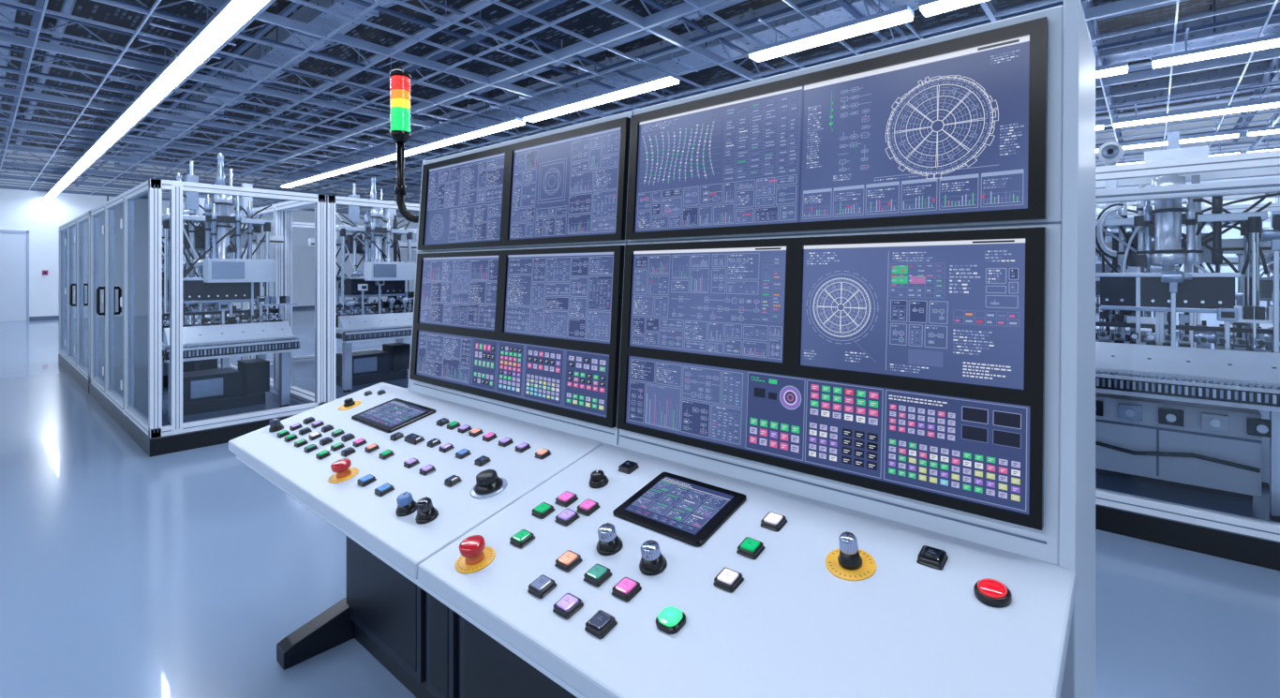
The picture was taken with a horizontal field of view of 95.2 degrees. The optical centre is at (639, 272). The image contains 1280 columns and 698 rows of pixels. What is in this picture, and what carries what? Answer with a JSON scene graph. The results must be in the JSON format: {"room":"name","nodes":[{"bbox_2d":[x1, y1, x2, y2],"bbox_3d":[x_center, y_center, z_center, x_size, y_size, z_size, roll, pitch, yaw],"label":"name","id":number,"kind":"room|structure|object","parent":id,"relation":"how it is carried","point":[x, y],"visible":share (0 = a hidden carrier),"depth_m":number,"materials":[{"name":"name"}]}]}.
{"room":"factory floor","nodes":[
{"label":"factory floor","id":0,"kind":"room"},
{"bbox_2d":[0,144,420,316],"bbox_3d":[-16.405,-1.350,24.330,0.162,5.900,25.000,0,0,41],"label":"wall","id":1,"kind":"structure","parent":0,"point":[20,210],"depth_m":20.29,"materials":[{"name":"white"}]},
{"bbox_2d":[0,0,20,109],"bbox_3d":[-6.271,-3.885,5.756,27.020,0.630,0.460,0,0,41],"label":"air duct","id":2,"kind":"object","parent":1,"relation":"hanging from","point":[10,13],"visible":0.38,"depth_m":8.76,"materials":[{"name":"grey metal"}]},
{"bbox_2d":[0,229,29,321],"bbox_3d":[-20.856,0.100,19.049,0.120,3.000,1.310,0,0,41],"label":"door","id":3,"kind":"structure","parent":1,"relation":"in","point":[14,245],"depth_m":19.30,"materials":[{"name":"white paint"}]},
{"bbox_2d":[12,0,76,153],"bbox_3d":[-7.307,-3.958,7.593,33.000,0.484,0.168,0,0,41],"label":"ceiling pipe","id":4,"kind":"object","parent":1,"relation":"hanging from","point":[67,6],"visible":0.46,"depth_m":10.10,"materials":[{"name":"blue metal"}]},
{"bbox_2d":[42,269,47,275],"bbox_3d":[-20.186,0.000,19.838,0.090,0.160,0.140,0,0,41],"label":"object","id":5,"kind":"object","parent":1,"relation":"attached to","point":[44,272],"visible":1,"depth_m":19.81,"materials":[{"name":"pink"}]},
{"bbox_2d":[78,8,218,158],"bbox_3d":[-6.319,-3.958,8.722,33.000,0.484,0.168,0,0,41],"label":"ceiling pipe","id":6,"kind":"object","parent":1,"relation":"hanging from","point":[111,122],"visible":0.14,"depth_m":11.02,"materials":[{"name":"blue metal"}]},
{"bbox_2d":[29,305,314,320],"bbox_3d":[-14.280,1.540,26.630,0.030,0.120,18.740,0,0,41],"label":"baseboard","id":7,"kind":"structure","parent":1,"relation":"attached to","point":[306,306],"depth_m":20.03,"materials":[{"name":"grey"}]},
{"bbox_2d":[114,0,392,169],"bbox_3d":[-5.668,-3.860,9.481,31.020,0.680,0.560,0,0,41],"label":"air duct","id":8,"kind":"object","parent":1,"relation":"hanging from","point":[305,14],"visible":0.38,"depth_m":9.61,"materials":[{"name":"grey metal"}]},
{"bbox_2d":[165,0,488,169],"bbox_3d":[-4.804,-3.958,10.453,33.000,0.484,0.168,0,0,41],"label":"ceiling pipe","id":9,"kind":"object","parent":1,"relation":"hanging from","point":[474,4],"visible":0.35,"depth_m":10.27,"materials":[{"name":"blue metal"}]},
{"bbox_2d":[186,0,550,171],"bbox_3d":[-4.409,-3.958,10.904,33.000,0.484,0.168,0,0,41],"label":"ceiling pipe","id":10,"kind":"object","parent":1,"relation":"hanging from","point":[538,3],"visible":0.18,"depth_m":10.08,"materials":[{"name":"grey metal"}]},
{"bbox_2d":[239,0,746,177],"bbox_3d":[-3.289,-3.958,12.183,33.000,0.484,0.168,0,0,41],"label":"ceiling pipe","id":11,"kind":"object","parent":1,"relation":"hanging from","point":[699,14],"visible":0.33,"depth_m":9.98,"materials":[{"name":"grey metal"}]},
{"bbox_2d":[285,0,921,178],"bbox_3d":[-3.014,-3.860,13.271,26.020,0.680,0.760,0,0,41],"label":"air duct","id":12,"kind":"object","parent":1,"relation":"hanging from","point":[830,14],"visible":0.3,"depth_m":9.87,"materials":[{"name":"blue metal"}]},
{"bbox_2d":[415,54,1234,195],"bbox_3d":[1.453,-3.958,17.601,33.000,0.484,0.168,0,0,41],"label":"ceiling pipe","id":13,"kind":"object","parent":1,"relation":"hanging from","point":[1147,66],"visible":0.02,"depth_m":10.76,"materials":[{"name":"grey metal"}]},
{"bbox_2d":[375,0,1279,197],"bbox_3d":[-0.050,-3.860,16.657,32.020,0.680,0.760,0,0,41],"label":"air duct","id":14,"kind":"object","parent":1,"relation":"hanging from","point":[1274,29],"visible":0.09,"depth_m":8.99,"materials":[{"name":"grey metal"}]},
{"bbox_2d":[0,306,1279,697],"bbox_3d":[-2.697,1.650,12.329,36.300,0.100,25.000,0,0,41],"label":"floor","id":15,"kind":"structure","parent":0,"point":[126,572],"depth_m":3.02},
{"bbox_2d":[58,210,211,393],"bbox_3d":[-8.403,0.390,9.622,4.120,2.420,1.521,0,0,41],"label":"enclosure","id":16,"kind":"object","parent":15,"relation":"on","point":[74,235],"visible":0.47,"depth_m":8.69,"materials":[{"name":"silver metal"}]},
{"bbox_2d":[89,178,326,457],"bbox_3d":[-5.295,0.390,6.901,3.980,2.420,1.521,0,0,41],"label":"enclosure","id":17,"kind":"object","parent":15,"relation":"on","point":[126,230],"visible":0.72,"depth_m":5.82,"materials":[{"name":"silver metal"}]},
{"bbox_2d":[162,173,230,388],"bbox_3d":[-5.802,0.087,7.392,0.930,2.715,1.200,0,0,41],"label":"machine","id":18,"kind":"object","parent":17,"relation":"on","point":[211,364],"visible":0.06,"depth_m":7.46,"materials":[{"name":"metal"}]},
{"bbox_2d":[162,152,300,424],"bbox_3d":[-4.373,0.087,6.141,1.080,2.715,1.320,0,0,41],"label":"machine","id":19,"kind":"object","parent":17,"relation":"on","point":[222,280],"visible":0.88,"depth_m":6.09,"materials":[{"name":"metal"}]},
{"bbox_2d":[227,194,419,402],"bbox_3d":[-3.757,0.390,8.658,3.980,2.420,3.130,0,0,41],"label":"enclosure","id":20,"kind":"object","parent":15,"relation":"on","point":[302,367],"visible":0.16,"depth_m":6.96,"materials":[{"name":"silver metal"}]},
{"bbox_2d":[308,176,416,392],"bbox_3d":[-3.439,0.087,7.663,1.030,2.715,1.400,0,0,41],"label":"machine","id":21,"kind":"object","parent":20,"relation":"on","point":[387,277],"visible":0.91,"depth_m":7.55,"materials":[{"name":"metal"}]},
{"bbox_2d":[228,0,1095,697],"bbox_3d":[-0.310,0.514,2.084,2.988,2.172,1.223,0,0,41],"label":"control console","id":22,"kind":"object","parent":15,"relation":"on","point":[782,385],"visible":1,"depth_m":1.49,"materials":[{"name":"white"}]},
{"bbox_2d":[389,67,418,223],"bbox_3d":[-1.185,-0.640,3.002,0.190,0.820,0.099,0,0,3],"label":"light","id":23,"kind":"object","parent":22,"relation":"attached to","point":[400,133],"visible":0.99,"depth_m":2.98,"materials":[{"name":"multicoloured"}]},
{"bbox_2d":[973,578,1012,608],"bbox_3d":[0.676,0.612,1.121,0.062,0.034,0.063,0,0,41],"label":"button","id":24,"kind":"object","parent":22,"relation":"on","point":[988,592],"depth_m":1.11,"materials":[{"name":"red plastic"}]},
{"bbox_2d":[1095,149,1279,570],"bbox_3d":[4.072,0.470,3.892,4.240,2.260,1.990,0,0,41],"label":"enclosure","id":25,"kind":"object","parent":15,"relation":"on","point":[1234,528],"visible":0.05,"depth_m":3.44,"materials":[{"name":"silver metal"}]},
{"bbox_2d":[1095,131,1279,521],"bbox_3d":[3.462,0.247,4.060,2.700,2.395,1.030,0,0,41],"label":"machine","id":26,"kind":"object","parent":25,"relation":"on","point":[1204,418],"visible":0.84,"depth_m":3.79,"materials":[{"name":"metal"}]},
{"bbox_2d":[1095,202,1279,347],"bbox_3d":[7.236,0.450,6.292,5.840,2.300,1.810,0,0,41],"label":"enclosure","id":27,"kind":"object","parent":15,"relation":"on","point":[1195,318],"visible":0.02,"depth_m":6.19,"materials":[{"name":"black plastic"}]},
{"bbox_2d":[1095,210,1155,344],"bbox_3d":[5.914,0.212,7.362,1.200,2.465,1.030,0,0,41],"label":"machine","id":28,"kind":"object","parent":27,"relation":"on","point":[1147,319],"visible":0.16,"depth_m":7.10,"materials":[{"name":"metal"}]},
{"bbox_2d":[1208,196,1279,352],"bbox_3d":[7.193,0.212,6.243,1.600,2.465,1.030,0,0,41],"label":"machine","id":29,"kind":"object","parent":27,"relation":"on","point":[1266,284],"visible":0.16,"depth_m":6.48,"materials":[{"name":"metal"}]},
{"bbox_2d":[0,0,1279,218],"bbox_3d":[-2.761,-2.810,13.033,35.325,0.120,24.025,0,0,41],"label":"ceiling","id":30,"kind":"structure","parent":0,"point":[637,23],"depth_m":8.69,"materials":[{"name":"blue metal"}]},
{"bbox_2d":[30,182,72,199],"bbox_3d":[-19.074,-2.615,18.945,2.740,0.270,0.800,0,0,41],"label":"linear light","id":31,"kind":"object","parent":30,"relation":"hanging from","point":[49,195],"visible":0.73,"depth_m":18.76,"materials":[{"name":"white plastic"}]},
{"bbox_2d":[44,191,59,199],"bbox_3d":[-19.074,-2.498,18.945,2.720,0.035,0.190,0,0,41],"label":"diffuser","id":32,"kind":"object","parent":31,"relation":"attached to","point":[50,195],"depth_m":18.76,"materials":[{"name":"white plastic"}]},
{"bbox_2d":[37,172,83,192],"bbox_3d":[-16.967,-2.615,17.100,2.740,0.270,0.800,0,0,41],"label":"linear light","id":33,"kind":"object","parent":30,"relation":"hanging from","point":[58,186],"visible":0.76,"depth_m":16.92,"materials":[{"name":"white plastic"}]},
{"bbox_2d":[51,181,68,192],"bbox_3d":[-16.967,-2.498,17.100,2.720,0.035,0.190,0,0,41],"label":"diffuser","id":34,"kind":"object","parent":33,"relation":"attached to","point":[58,186],"depth_m":16.96,"materials":[{"name":"white plastic"}]},
{"bbox_2d":[44,160,97,183],"bbox_3d":[-14.860,-2.615,15.256,2.740,0.270,0.800,0,0,41],"label":"linear light","id":35,"kind":"object","parent":30,"relation":"hanging from","point":[69,175],"visible":0.7,"depth_m":15.10,"materials":[{"name":"white plastic"}]},
{"bbox_2d":[59,170,81,183],"bbox_3d":[-14.860,-2.498,15.256,2.720,0.035,0.190,0,0,41],"label":"diffuser","id":36,"kind":"object","parent":35,"relation":"attached to","point":[69,175],"depth_m":15.11,"materials":[{"name":"white plastic"}]},
{"bbox_2d":[55,143,115,171],"bbox_3d":[-12.754,-2.615,13.412,2.740,0.270,0.800,0,0,41],"label":"linear light","id":37,"kind":"object","parent":30,"relation":"hanging from","point":[84,160],"visible":0.71,"depth_m":13.26,"materials":[{"name":"white plastic"}]},
{"bbox_2d":[71,154,98,171],"bbox_3d":[-12.754,-2.498,13.412,2.720,0.035,0.190,0,0,41],"label":"diffuser","id":38,"kind":"object","parent":37,"relation":"attached to","point":[84,160],"depth_m":13.28,"materials":[{"name":"white plastic"}]},
{"bbox_2d":[67,119,138,156],"bbox_3d":[-10.647,-2.615,11.567,2.740,0.270,0.800,0,0,41],"label":"linear light","id":39,"kind":"object","parent":30,"relation":"hanging from","point":[104,141],"visible":0.76,"depth_m":11.42,"materials":[{"name":"white plastic"}]},
{"bbox_2d":[86,133,119,156],"bbox_3d":[-10.647,-2.498,11.567,2.720,0.035,0.190,0,0,41],"label":"diffuser","id":40,"kind":"object","parent":39,"relation":"attached to","point":[104,141],"depth_m":11.42,"materials":[{"name":"white plastic"}]},
{"bbox_2d":[85,88,171,136],"bbox_3d":[-8.540,-2.615,9.723,2.740,0.270,0.800,0,0,41],"label":"linear light","id":41,"kind":"object","parent":30,"relation":"hanging from","point":[132,113],"visible":0.78,"depth_m":9.52,"materials":[{"name":"white plastic"}]},
{"bbox_2d":[105,104,149,136],"bbox_3d":[-8.540,-2.498,9.723,2.720,0.035,0.190,0,0,41],"label":"diffuser","id":42,"kind":"object","parent":41,"relation":"attached to","point":[132,113],"depth_m":9.58,"materials":[{"name":"white plastic"}]},
{"bbox_2d":[110,38,220,108],"bbox_3d":[-6.433,-2.615,7.878,2.740,0.270,0.800,0,0,41],"label":"linear light","id":43,"kind":"object","parent":30,"relation":"hanging from","point":[175,71],"visible":0.88,"depth_m":7.64,"materials":[{"name":"white plastic"}]},
{"bbox_2d":[134,59,196,108],"bbox_3d":[-6.433,-2.498,7.878,2.720,0.035,0.190,0,0,41],"label":"diffuser","id":44,"kind":"object","parent":43,"relation":"attached to","point":[175,71],"depth_m":7.68,"materials":[{"name":"white plastic"}]},
{"bbox_2d":[149,0,269,65],"bbox_3d":[-4.327,-2.615,6.034,2.740,0.270,0.800,0,0,41],"label":"linear light","id":45,"kind":"object","parent":30,"relation":"hanging from","point":[232,14],"visible":1,"depth_m":6.02,"materials":[{"name":"white plastic"}]},
{"bbox_2d":[272,164,333,187],"bbox_3d":[-9.215,-2.615,16.042,3.000,0.270,0.800,0,0,41],"label":"linear light","id":46,"kind":"object","parent":30,"relation":"hanging from","point":[300,181],"visible":0.92,"depth_m":15.87,"materials":[{"name":"white plastic"}]},
{"bbox_2d":[281,174,329,187],"bbox_3d":[-9.215,-2.498,16.042,2.980,0.035,0.190,0,0,41],"label":"diffuser","id":47,"kind":"object","parent":46,"relation":"attached to","point":[315,177],"depth_m":15.88,"materials":[{"name":"white plastic"}]},
{"bbox_2d":[313,148,385,176],"bbox_3d":[-6.939,-2.615,14.049,2.950,0.270,0.800,0,0,41],"label":"linear light","id":48,"kind":"object","parent":30,"relation":"hanging from","point":[371,161],"visible":0.92,"depth_m":13.88,"materials":[{"name":"white plastic"}]},
{"bbox_2d":[323,159,383,176],"bbox_3d":[-6.939,-2.498,14.049,2.930,0.035,0.190,0,0,41],"label":"diffuser","id":49,"kind":"object","parent":48,"relation":"attached to","point":[368,162],"depth_m":13.88,"materials":[{"name":"white plastic"}]},
{"bbox_2d":[368,144,396,162],"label":"linear light","id":50,"kind":"object","parent":30,"relation":"hanging from","point":[392,156],"depth_m":12.74,"materials":[{"name":"white plastic"}]},
{"bbox_2d":[404,127,454,156],"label":"linear light","id":51,"kind":"object","parent":30,"relation":"hanging from","point":[424,147],"depth_m":11.53,"materials":[{"name":"white plastic"}]},
{"bbox_2d":[376,140,453,162],"bbox_3d":[-4.719,-2.498,12.106,2.830,0.035,0.190,0,0,41],"label":"diffuser","id":52,"kind":"object","parent":51,"relation":"attached to","point":[433,144],"depth_m":11.86,"materials":[{"name":"white plastic"}]},
{"bbox_2d":[439,104,525,143],"bbox_3d":[-2.793,-2.615,10.420,2.170,0.270,0.800,0,0,41],"label":"linear light","id":53,"kind":"object","parent":30,"relation":"hanging from","point":[513,122],"visible":0.95,"depth_m":10.24,"materials":[{"name":"white plastic"}]},
{"bbox_2d":[446,119,524,143],"bbox_3d":[-2.793,-2.498,10.420,2.150,0.035,0.190,0,0,41],"label":"diffuser","id":54,"kind":"object","parent":53,"relation":"attached to","point":[504,125],"depth_m":10.28,"materials":[{"name":"white plastic"}]},
{"bbox_2d":[518,57,680,122],"bbox_3d":[-0.694,-2.615,8.582,3.050,0.270,0.800,0,0,41],"label":"linear light","id":55,"kind":"object","parent":30,"relation":"hanging from","point":[669,79],"visible":1,"depth_m":8.30,"materials":[{"name":"white plastic"}]},
{"bbox_2d":[523,76,678,122],"bbox_3d":[-0.694,-2.498,8.582,3.030,0.035,0.190,0,0,41],"label":"diffuser","id":56,"kind":"object","parent":55,"relation":"attached to","point":[654,83],"depth_m":8.37,"materials":[{"name":"white plastic"}]},
{"bbox_2d":[0,0,1279,185],"bbox_3d":[-2.697,-4.250,12.329,36.300,0.100,25.000,0,0,41],"label":"grid","id":57,"kind":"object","parent":30,"relation":"attached to","point":[594,22],"depth_m":11.18,"materials":[{"name":"grey metal"}]},
{"bbox_2d":[0,0,1279,211],"bbox_3d":[-2.745,-3.230,13.032,35.300,0.460,24.006,0,0,41],"label":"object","id":58,"kind":"structure","parent":30,"relation":"attached to","point":[1093,24],"depth_m":9.48,"materials":[{"name":"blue metal"}]},
{"bbox_2d":[318,0,1064,185],"bbox_3d":[-1.379,-3.958,14.365,33.000,0.484,0.168,0,0,41],"label":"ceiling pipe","id":59,"kind":"object","parent":30,"relation":"hanging from","point":[974,15],"visible":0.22,"depth_m":10.35,"materials":[{"name":"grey metal"}]},
{"bbox_2d":[347,0,1188,188],"bbox_3d":[-0.654,-3.958,15.193,33.000,0.484,0.168,0,0,41],"label":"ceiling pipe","id":60,"kind":"object","parent":30,"relation":"hanging from","point":[1173,2],"visible":0.02,"depth_m":8.37,"materials":[{"name":"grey metal"}]},
{"bbox_2d":[748,0,914,61],"bbox_3d":[1.973,-2.615,6.247,1.740,0.270,0.800,0,0,41],"label":"linear light","id":61,"kind":"object","parent":30,"relation":"hanging from","point":[888,18],"visible":1,"depth_m":6.12,"materials":[{"name":"white plastic"}]},
{"bbox_2d":[918,0,987,16],"bbox_3d":[3.553,-2.615,4.864,2.260,0.270,0.800,0,0,41],"label":"linear light","id":62,"kind":"object","parent":30,"relation":"hanging from","point":[928,7],"visible":1,"depth_m":5.46,"materials":[{"name":"white plastic"}]},
{"bbox_2d":[1095,121,1103,130],"bbox_3d":[6.712,-2.615,11.136,3.330,0.270,0.800,0,0,41],"label":"linear light","id":63,"kind":"object","parent":30,"relation":"hanging from","point":[1098,126],"visible":0.08,"depth_m":10.02,"materials":[{"name":"white plastic"}]},
{"bbox_2d":[1095,125,1103,130],"bbox_3d":[6.712,-2.498,11.136,3.310,0.035,0.190,0,0,41],"label":"diffuser","id":64,"kind":"object","parent":63,"relation":"attached to","point":[1097,127],"depth_m":10.03,"materials":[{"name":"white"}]},
{"bbox_2d":[1093,44,1128,78],"bbox_3d":[5.745,-2.615,7.397,0.629,0.270,0.621,0,0,-4],"label":"linear light","id":65,"kind":"object","parent":30,"relation":"hanging from","point":[1120,67],"visible":0.47,"depth_m":7.24,"materials":[{"name":"white plastic"}]},
{"bbox_2d":[1095,66,1127,78],"bbox_3d":[5.745,-2.498,7.397,0.640,0.035,0.190,0,0,41],"label":"diffuser","id":66,"kind":"object","parent":65,"relation":"attached to","point":[1105,71],"depth_m":7.25,"materials":[{"name":"white plastic"}]},
{"bbox_2d":[1116,154,1144,164],"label":"linear light","id":67,"kind":"object","parent":30,"relation":"hanging from","point":[1123,162],"depth_m":13.42,"materials":[{"name":"white plastic"}]},
{"bbox_2d":[1116,152,1239,164],"bbox_3d":[11.819,-2.498,13.045,2.180,0.035,0.190,0,0,41],"label":"diffuser","id":68,"kind":"object","parent":67,"relation":"attached to","point":[1210,154],"depth_m":13.28,"materials":[{"name":"white plastic"}]},
{"bbox_2d":[1120,138,1167,149],"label":"linear light","id":69,"kind":"object","parent":30,"relation":"hanging from","point":[1158,142],"depth_m":11.44,"materials":[{"name":"white plastic"}]},
{"bbox_2d":[1095,133,1239,152],"bbox_3d":[10.012,-2.498,11.437,2.380,0.035,0.190,0,0,41],"label":"diffuser","id":70,"kind":"object","parent":69,"relation":"attached to","point":[1209,137],"depth_m":11.09,"materials":[{"name":"white plastic"}]},
{"bbox_2d":[1095,47,1279,114],"bbox_3d":[5.020,-3.860,17.136,25.020,0.680,0.760,0,0,41],"label":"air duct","id":71,"kind":"object","parent":30,"relation":"hanging from","point":[1254,79],"visible":0.06,"depth_m":11.63,"materials":[{"name":"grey metal"}]},
{"bbox_2d":[1112,98,1279,128],"bbox_3d":[8.958,-2.615,9.170,2.400,0.270,0.800,0,0,41],"label":"linear light","id":72,"kind":"object","parent":30,"relation":"hanging from","point":[1272,103],"visible":1,"depth_m":9.22,"materials":[{"name":"white plastic"}]},
{"bbox_2d":[1179,119,1239,143],"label":"linear light","id":73,"kind":"object","parent":30,"relation":"hanging from","point":[1193,139],"depth_m":10.85,"materials":[{"name":"white plastic"}]},
{"bbox_2d":[1151,26,1279,68],"bbox_3d":[6.987,-2.615,6.310,2.200,0.270,0.800,0,0,41],"label":"linear light","id":74,"kind":"object","parent":30,"relation":"hanging from","point":[1273,40],"visible":1,"depth_m":6.63,"materials":[{"name":"white plastic"}]},
{"bbox_2d":[1208,140,1240,156],"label":"linear light","id":75,"kind":"object","parent":30,"relation":"hanging from","point":[1220,153],"depth_m":12.41,"materials":[{"name":"white plastic"}]},
{"bbox_2d":[1246,113,1279,136],"bbox_3d":[11.705,-2.615,9.954,1.900,0.270,0.800,0,0,41],"label":"linear light","id":76,"kind":"object","parent":30,"relation":"hanging from","point":[1275,129],"visible":1,"depth_m":10.39,"materials":[{"name":"white plastic"}]},
{"bbox_2d":[1247,129,1279,136],"bbox_3d":[11.705,-2.498,9.954,1.880,0.035,0.190,0,0,41],"label":"diffuser","id":77,"kind":"object","parent":76,"relation":"attached to","point":[1252,132],"depth_m":10.42,"materials":[{"name":"white plastic"}]},
{"bbox_2d":[1246,135,1279,152],"bbox_3d":[13.662,-2.615,11.431,2.500,0.270,0.800,0,0,41],"label":"linear light","id":78,"kind":"object","parent":30,"relation":"hanging from","point":[1268,148],"visible":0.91,"depth_m":12.03,"materials":[{"name":"white plastic"}]},
{"bbox_2d":[1248,148,1279,152],"bbox_3d":[13.662,-2.498,11.431,2.480,0.035,0.190,0,0,41],"label":"diffuser","id":79,"kind":"object","parent":78,"relation":"attached to","point":[1249,150],"depth_m":12.07,"materials":[{"name":"white plastic"}]},
{"bbox_2d":[1095,93,1279,331],"bbox_3d":[5.530,-1.350,21.840,36.450,5.900,0.150,0,0,41],"label":"wall","id":80,"kind":"structure","parent":0,"point":[1211,318],"depth_m":14.45,"materials":[{"name":"white paint"}]},
{"bbox_2d":[1095,205,1136,231],"bbox_3d":[11.903,-0.600,16.101,2.700,2.400,0.070,0,0,41],"label":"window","id":81,"kind":"structure","parent":80,"relation":"in","point":[1131,207],"depth_m":15.31,"materials":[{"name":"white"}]},
{"bbox_2d":[1151,196,1275,292],"bbox_3d":[14.160,-0.600,14.125,2.700,2.400,0.070,0,0,41],"label":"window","id":82,"kind":"structure","parent":80,"relation":"in","point":[1233,233],"depth_m":14.07,"materials":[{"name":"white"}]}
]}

